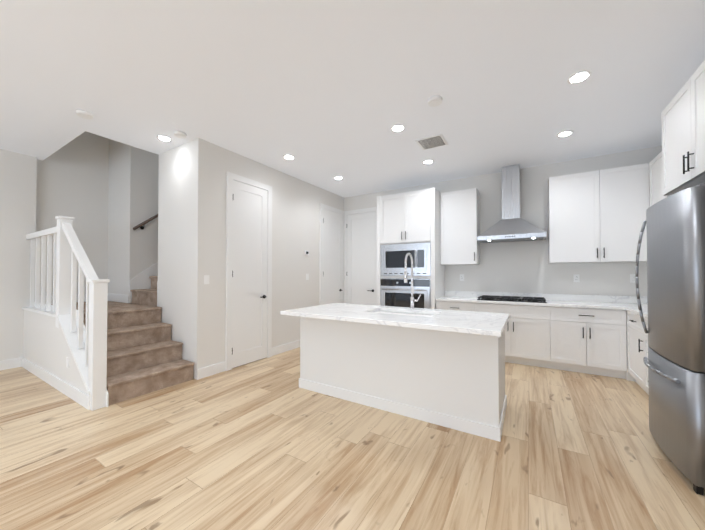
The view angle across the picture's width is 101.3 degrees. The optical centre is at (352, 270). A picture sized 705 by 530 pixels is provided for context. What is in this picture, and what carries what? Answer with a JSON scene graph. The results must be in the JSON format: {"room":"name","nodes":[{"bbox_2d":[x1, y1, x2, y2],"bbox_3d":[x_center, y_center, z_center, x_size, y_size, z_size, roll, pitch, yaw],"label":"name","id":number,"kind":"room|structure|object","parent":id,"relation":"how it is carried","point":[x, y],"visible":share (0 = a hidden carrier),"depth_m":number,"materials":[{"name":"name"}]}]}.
{"room":"kitchen","nodes":[
{"label":"kitchen","id":0,"kind":"room"},
{"bbox_2d":[0,131,108,360],"bbox_3d":[-5.925,-1.646,2.483,0.250,6.000,6.160,0,-1,31],"label":"wall","id":1,"kind":"structure","parent":0,"point":[70,179],"depth_m":4.40,"materials":[{"name":"white paint"}]},
{"bbox_2d":[0,357,21,369],"bbox_3d":[-6.077,1.283,1.943,0.015,0.130,5.144,0,-1,31],"label":"baseboard","id":2,"kind":"structure","parent":1,"relation":"attached to","point":[16,362],"depth_m":4.05,"materials":[{"name":"white paint"}]},
{"bbox_2d":[45,294,85,301],"bbox_3d":[-4.515,0.487,4.695,0.019,0.190,0.868,0,-1,31],"label":"trim","id":3,"kind":"structure","parent":1,"relation":"attached to","point":[76,294],"depth_m":4.73,"materials":[{"name":"white paint"}]},
{"bbox_2d":[107,293,127,302],"bbox_3d":[-3.929,0.344,4.840,0.810,0.360,0.014,0,-1,31],"label":"trim","id":4,"kind":"structure","parent":1,"relation":"attached to","point":[110,297],"depth_m":4.83,"materials":[{"name":"white paint"}]},
{"bbox_2d":[108,139,158,303],"bbox_3d":[-3.079,-1.597,6.421,1.000,6.000,3.530,0,-1,31],"label":"wall","id":5,"kind":"structure","parent":0,"point":[133,188],"depth_m":4.83,"materials":[{"name":"white paint"}]},
{"bbox_2d":[128,263,155,302],"bbox_3d":[-2.867,-0.690,5.787,0.013,2.450,2.712,0,-1,31],"label":"trim","id":6,"kind":"structure","parent":5,"relation":"attached to","point":[141,280],"depth_m":4.78,"materials":[{"name":"white paint"}]},
{"bbox_2d":[133,214,157,229],"bbox_3d":[-2.925,-1.555,5.616,0.093,1.843,2.300,0,-1,31],"label":"wall-mounted handrail","id":7,"kind":"object","parent":5,"relation":"attached to","point":[140,225],"visible":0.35,"depth_m":4.76,"materials":[{"name":"brown wood"}]},
{"bbox_2d":[157,138,343,378],"bbox_3d":[-1.457,-0.134,5.412,1.000,3.050,3.530,0,-1,31],"label":"wall","id":8,"kind":"structure","parent":0,"point":[192,215],"depth_m":3.96,"materials":[{"name":"white paint"}]},
{"bbox_2d":[156,262,157,297],"bbox_3d":[-2.106,-0.695,5.329,0.011,2.450,2.699,0,-1,31],"label":"trim","id":9,"kind":"structure","parent":8,"relation":"attached to","point":[156,262],"depth_m":4.96,"materials":[{"name":"white paint"}]},
{"bbox_2d":[204,275,208,283],"bbox_3d":[-1.884,0.120,3.741,0.011,0.116,0.072,0,-1,31],"label":"light switch","id":10,"kind":"object","parent":8,"relation":"attached to","point":[206,279],"visible":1,"depth_m":3.73,"materials":[{"name":"white plastic"}]},
{"bbox_2d":[197,361,225,379],"bbox_3d":[-1.838,1.306,3.798,0.015,0.130,0.410,0,-1,31],"label":"baseboard","id":11,"kind":"structure","parent":8,"relation":"attached to","point":[210,370],"depth_m":3.78,"materials":[{"name":"white paint"}]},
{"bbox_2d":[225,171,271,370],"bbox_3d":[-1.497,0.009,4.303,0.082,2.735,0.810,0,-1,31],"label":"closet door","id":12,"kind":"structure","parent":8,"relation":"in","point":[248,329],"depth_m":4.27,"materials":[{"name":"white paint"}]},
{"bbox_2d":[272,340,299,355],"bbox_3d":[-0.986,1.323,5.193,0.015,0.130,1.300,0,-1,31],"label":"baseboard","id":13,"kind":"structure","parent":8,"relation":"attached to","point":[276,350],"depth_m":4.92,"materials":[{"name":"white paint"}]},
{"bbox_2d":[319,203,344,304],"bbox_3d":[-0.397,0.032,6.103,0.082,2.735,0.870,0,-1,31],"label":"hall door","id":14,"kind":"structure","parent":8,"relation":"in","point":[331,250],"depth_m":6.08,"materials":[{"name":"white paint"}]},
{"bbox_2d":[0,347,704,529],"bbox_3d":[-1.501,1.397,1.897,8.470,0.100,9.840,0,-1,31],"label":"floor","id":15,"kind":"structure","parent":0,"point":[266,444],"depth_m":2.03,"materials":[{"name":"brown wood"}]},
{"bbox_2d":[22,306,89,409],"bbox_3d":[-3.663,0.943,3.553,2.659,0.850,0.118,0,-1,31],"label":"wall","id":16,"kind":"structure","parent":15,"relation":"on","point":[53,356],"depth_m":3.39,"materials":[{"name":"white paint"}]},
{"bbox_2d":[26,215,109,410],"bbox_3d":[-3.633,0.368,3.553,2.716,2.000,0.136,0,-1,31],"label":"stair railing","id":17,"kind":"object","parent":16,"relation":"on","point":[68,251],"visible":0.92,"depth_m":3.23,"materials":[{"name":"white paint"}]},
{"bbox_2d":[34,296,108,406],"bbox_3d":[-3.597,0.873,3.593,2.729,0.990,0.015,0,-1,31],"label":"trim","id":18,"kind":"structure","parent":16,"relation":"attached to","point":[84,329],"depth_m":3.24,"materials":[{"name":"white paint"}]},
{"bbox_2d":[51,276,193,405],"bbox_3d":[-2.479,-0.222,5.429,2.711,3.225,4.261,0,-1,31],"label":"stairs","id":19,"kind":"structure","parent":15,"relation":"on","point":[144,353],"depth_m":3.52,"materials":[{"name":"carpet"}]},
{"bbox_2d":[299,317,506,441],"bbox_3d":[0.471,0.925,3.165,2.104,0.876,0.775,0,-1,31],"label":"kitchen island","id":20,"kind":"object","parent":15,"relation":"on","point":[444,368],"depth_m":2.68,"materials":[{"name":"white paint"}]},
{"bbox_2d":[280,307,503,336],"bbox_3d":[0.242,0.461,2.795,2.160,0.040,0.430,0,-1,31],"label":"island countertop","id":21,"kind":"structure","parent":20,"relation":"on","point":[401,320],"depth_m":2.58,"materials":[{"name":"white stone"}]},
{"bbox_2d":[376,309,435,316],"bbox_3d":[0.540,0.594,3.109,0.764,0.241,0.444,0,-1,31],"label":"sink","id":22,"kind":"object","parent":21,"relation":"in","point":[377,310],"depth_m":3.32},
{"bbox_2d":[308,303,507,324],"bbox_3d":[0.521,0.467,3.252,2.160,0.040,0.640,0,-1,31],"label":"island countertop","id":23,"kind":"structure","parent":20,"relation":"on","point":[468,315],"depth_m":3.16,"materials":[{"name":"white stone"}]},
{"bbox_2d":[404,253,419,308],"bbox_3d":[0.677,0.137,3.267,0.136,0.620,0.258,0,-1,31],"label":"faucet","id":24,"kind":"object","parent":23,"relation":"on","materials":[{"name":"silver metal"}]},
{"bbox_2d":[377,187,444,308],"bbox_3d":[1.070,0.005,5.351,1.075,2.770,0.682,0,-1,31],"label":"tall cabinet","id":25,"kind":"object","parent":15,"relation":"on","point":[408,217],"visible":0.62,"depth_m":5.05,"materials":[{"name":"white paint"}]},
{"bbox_2d":[380,242,430,275],"bbox_3d":[0.971,-0.187,5.191,0.925,0.560,0.354,0,-1,31],"label":"built-in microwave","id":26,"kind":"object","parent":25,"relation":"in","point":[392,260],"visible":0.9,"depth_m":5.07,"materials":[{"name":"silver metal"}]},
{"bbox_2d":[380,278,430,308],"bbox_3d":[0.967,0.455,5.176,0.925,0.615,0.371,0,-1,31],"label":"wall oven","id":27,"kind":"object","parent":25,"relation":"in","point":[395,292],"visible":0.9,"depth_m":5.07,"materials":[{"name":"silver metal"}]},
{"bbox_2d":[436,301,479,311],"bbox_3d":[1.836,0.947,4.898,0.672,0.876,0.600,0,-1,31],"label":"base cabinet","id":28,"kind":"object","parent":15,"relation":"on","point":[444,305],"depth_m":4.64,"materials":[{"name":"white paint"}]},
{"bbox_2d":[436,291,646,309],"bbox_3d":[2.816,0.430,4.295,2.979,0.140,0.654,0,-1,31],"label":"countertop","id":29,"kind":"structure","parent":28,"relation":"on","point":[554,300],"depth_m":4.29,"materials":[{"name":"stone"}]},
{"bbox_2d":[477,295,546,302],"bbox_3d":[2.467,0.439,4.500,0.900,0.045,0.520,0,-1,31],"label":"cooktop","id":30,"kind":"object","parent":29,"relation":"in","point":[515,298],"visible":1,"depth_m":4.39,"materials":[{"name":"black glass"}]},
{"bbox_2d":[480,303,555,368],"bbox_3d":[2.481,0.942,4.503,1.069,0.876,0.600,0,-1,31],"label":"base cabinet","id":31,"kind":"object","parent":15,"relation":"on","point":[530,331],"depth_m":4.14,"materials":[{"name":"white paint"}]},
{"bbox_2d":[556,307,627,379],"bbox_3d":[3.199,0.937,4.064,0.842,0.876,0.600,0,-1,31],"label":"base cabinet","id":32,"kind":"object","parent":15,"relation":"on","point":[588,340],"depth_m":3.77,"materials":[{"name":"white paint"}]},
{"bbox_2d":[628,372,635,381],"bbox_3d":[3.801,0.932,3.697,0.682,0.876,0.600,0,-1,31],"label":"base cabinet","id":33,"kind":"object","parent":15,"relation":"on","point":[630,378],"depth_m":3.58,"materials":[{"name":"white paint"}]},
{"bbox_2d":[627,311,648,394],"bbox_3d":[3.325,0.922,2.910,0.634,0.875,1.233,0,-1,31],"label":"base cabinet","id":34,"kind":"object","parent":15,"relation":"on","point":[637,344],"visible":0.27,"depth_m":3.27,"materials":[{"name":"white paint"}]},
{"bbox_2d":[624,298,647,318],"bbox_3d":[3.329,0.412,2.895,0.644,0.140,1.200,0,-1,31],"label":"countertop","id":35,"kind":"structure","parent":34,"relation":"on","point":[628,303],"depth_m":3.62,"materials":[{"name":"stone"}]},
{"bbox_2d":[635,183,704,495],"bbox_3d":[2.547,0.412,1.896,0.887,1.870,0.800,0,-1,31],"label":"refrigerator","id":36,"kind":"object","parent":15,"relation":"on","point":[674,362],"visible":1,"depth_m":1.87,"materials":[{"name":"grey metal"}]},
{"bbox_2d":[0,0,704,197],"bbox_3d":[-1.605,-1.853,1.913,8.320,0.300,9.690,0,-1,31],"label":"ceiling","id":37,"kind":"structure","parent":0,"point":[324,93],"depth_m":2.55,"materials":[{"name":"white paint"}]},
{"bbox_2d":[76,109,92,118],"bbox_3d":[-2.870,-1.668,3.100,0.140,0.040,0.140,0,-1,31],"label":"smoke detector","id":38,"kind":"object","parent":37,"relation":"attached to","point":[84,114],"visible":1,"depth_m":3.07,"materials":[{"name":"white plastic"}]},
{"bbox_2d":[156,135,171,141],"bbox_3d":[-2.390,-1.676,3.674,0.170,0.008,0.170,0,-1,31],"label":"recessed light","id":39,"kind":"object","parent":37,"relation":"in","point":[164,138],"visible":1,"depth_m":3.67,"materials":[{"name":"white paint"}]},
{"bbox_2d":[174,131,186,138],"bbox_3d":[-2.113,-1.662,3.552,0.140,0.040,0.140,0,-1,31],"label":"smoke detector","id":40,"kind":"object","parent":37,"relation":"attached to","point":[180,134],"visible":1,"depth_m":3.52,"materials":[{"name":"white plastic"}]},
{"bbox_2d":[283,155,294,159],"bbox_3d":[-0.940,-1.669,4.264,0.170,0.008,0.170,0,-1,31],"label":"recessed light","id":41,"kind":"object","parent":37,"relation":"in","point":[290,157],"visible":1,"depth_m":4.26,"materials":[{"name":"white paint"}]},
{"bbox_2d":[391,124,404,131],"bbox_3d":[0.537,-1.679,3.421,0.170,0.008,0.170,0,-1,31],"label":"recessed light","id":42,"kind":"object","parent":37,"relation":"in","point":[398,128],"visible":1,"depth_m":3.41,"materials":[{"name":"white paint"}]},
{"bbox_2d":[422,160,433,163],"bbox_3d":[1.163,-1.667,4.444,0.170,0.008,0.170,0,-1,31],"label":"recessed light","id":43,"kind":"object","parent":37,"relation":"in","point":[427,161],"visible":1,"depth_m":4.42,"materials":[{"name":"white paint"}]},
{"bbox_2d":[415,133,447,149],"bbox_3d":[1.039,-1.673,3.782,0.340,0.013,0.340,0,-1,31],"label":"ceiling vent","id":44,"kind":"object","parent":37,"relation":"in","point":[433,141],"visible":1,"depth_m":3.77,"materials":[{"name":"grey metal"}]},
{"bbox_2d":[428,95,441,106],"bbox_3d":[0.817,-1.671,2.863,0.140,0.040,0.140,0,-1,31],"label":"smoke detector","id":45,"kind":"object","parent":37,"relation":"attached to","point":[435,101],"visible":1,"depth_m":2.83,"materials":[{"name":"white plastic"}]},
{"bbox_2d":[556,130,573,136],"bbox_3d":[2.613,-1.678,3.558,0.170,0.008,0.170,0,-1,31],"label":"recessed light","id":46,"kind":"object","parent":37,"relation":"in","point":[565,133],"visible":1,"depth_m":3.54,"materials":[{"name":"white paint"}]},
{"bbox_2d":[567,70,591,83],"bbox_3d":[1.988,-1.690,2.534,0.170,0.008,0.170,0,-1,31],"label":"recessed light","id":47,"kind":"object","parent":37,"relation":"in","point":[579,77],"visible":1,"depth_m":2.53,"materials":[{"name":"white paint"}]},
{"bbox_2d":[344,146,661,295],"bbox_3d":[2.142,-0.137,5.193,5.370,3.050,0.150,0,-1,31],"label":"wall","id":48,"kind":"structure","parent":0,"point":[520,267],"depth_m":4.66,"materials":[{"name":"white paint"}]},
{"bbox_2d":[344,207,376,304],"bbox_3d":[0.177,0.034,6.253,0.900,2.735,0.082,0,-1,31],"label":"door","id":49,"kind":"structure","parent":48,"relation":"in","point":[360,260],"depth_m":6.28,"materials":[{"name":"white paint"}]},
{"bbox_2d":[440,188,479,264],"bbox_3d":[1.875,-0.734,5.056,0.595,1.260,0.364,0,-1,31],"label":"upper cabinet","id":50,"kind":"object","parent":48,"relation":"attached to","point":[459,224],"visible":1,"depth_m":4.93,"materials":[{"name":"white paint"}]},
{"bbox_2d":[477,164,546,242],"bbox_3d":[2.510,-1.069,4.590,0.920,1.194,0.502,0,-1,31],"label":"range hood","id":51,"kind":"object","parent":48,"relation":"attached to","point":[511,225],"visible":1,"depth_m":4.55,"materials":[{"name":"silver metal"}]},
{"bbox_2d":[573,274,579,281],"bbox_3d":[3.367,0.117,4.347,0.072,0.116,0.010,0,-1,31],"label":"outlet","id":52,"kind":"object","parent":48,"relation":"attached to","point":[576,277],"visible":1,"depth_m":4.34,"materials":[{"name":"white plastic"}]},
{"bbox_2d":[548,163,649,262],"bbox_3d":[3.464,-0.746,4.085,1.150,1.260,0.364,0,-1,31],"label":"upper cabinet","id":53,"kind":"object","parent":48,"relation":"attached to","point":[598,216],"visible":0.9,"depth_m":3.96,"materials":[{"name":"white paint"}]},
{"bbox_2d":[630,274,634,282],"bbox_3d":[3.905,0.113,4.019,0.072,0.116,0.010,0,-1,31],"label":"outlet","id":54,"kind":"object","parent":48,"relation":"attached to","point":[632,278],"visible":0.83,"depth_m":4.02,"materials":[{"name":"white plastic"}]},
{"bbox_3d":[1.842,-0.206,-0.302,0.150,3.050,9.540,0,-1,31],"label":"wall","id":55,"kind":"structure","parent":0,"visible":0},
{"bbox_2d":[649,151,665,206],"bbox_3d":[3.731,-0.756,3.266,0.330,1.260,0.815,0,-1,31],"label":"upper cabinet","id":56,"kind":"object","parent":55,"relation":"attached to","point":[655,177],"visible":0.02,"depth_m":3.40,"materials":[{"name":"white paint"}]},
{"bbox_2d":[661,60,704,195],"bbox_3d":[2.709,-1.033,1.933,0.678,0.740,1.080,0,-1,31],"label":"upper cabinet","id":57,"kind":"object","parent":55,"relation":"attached to","point":[683,138],"visible":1,"depth_m":2.19,"materials":[{"name":"white paint"}]}
]}

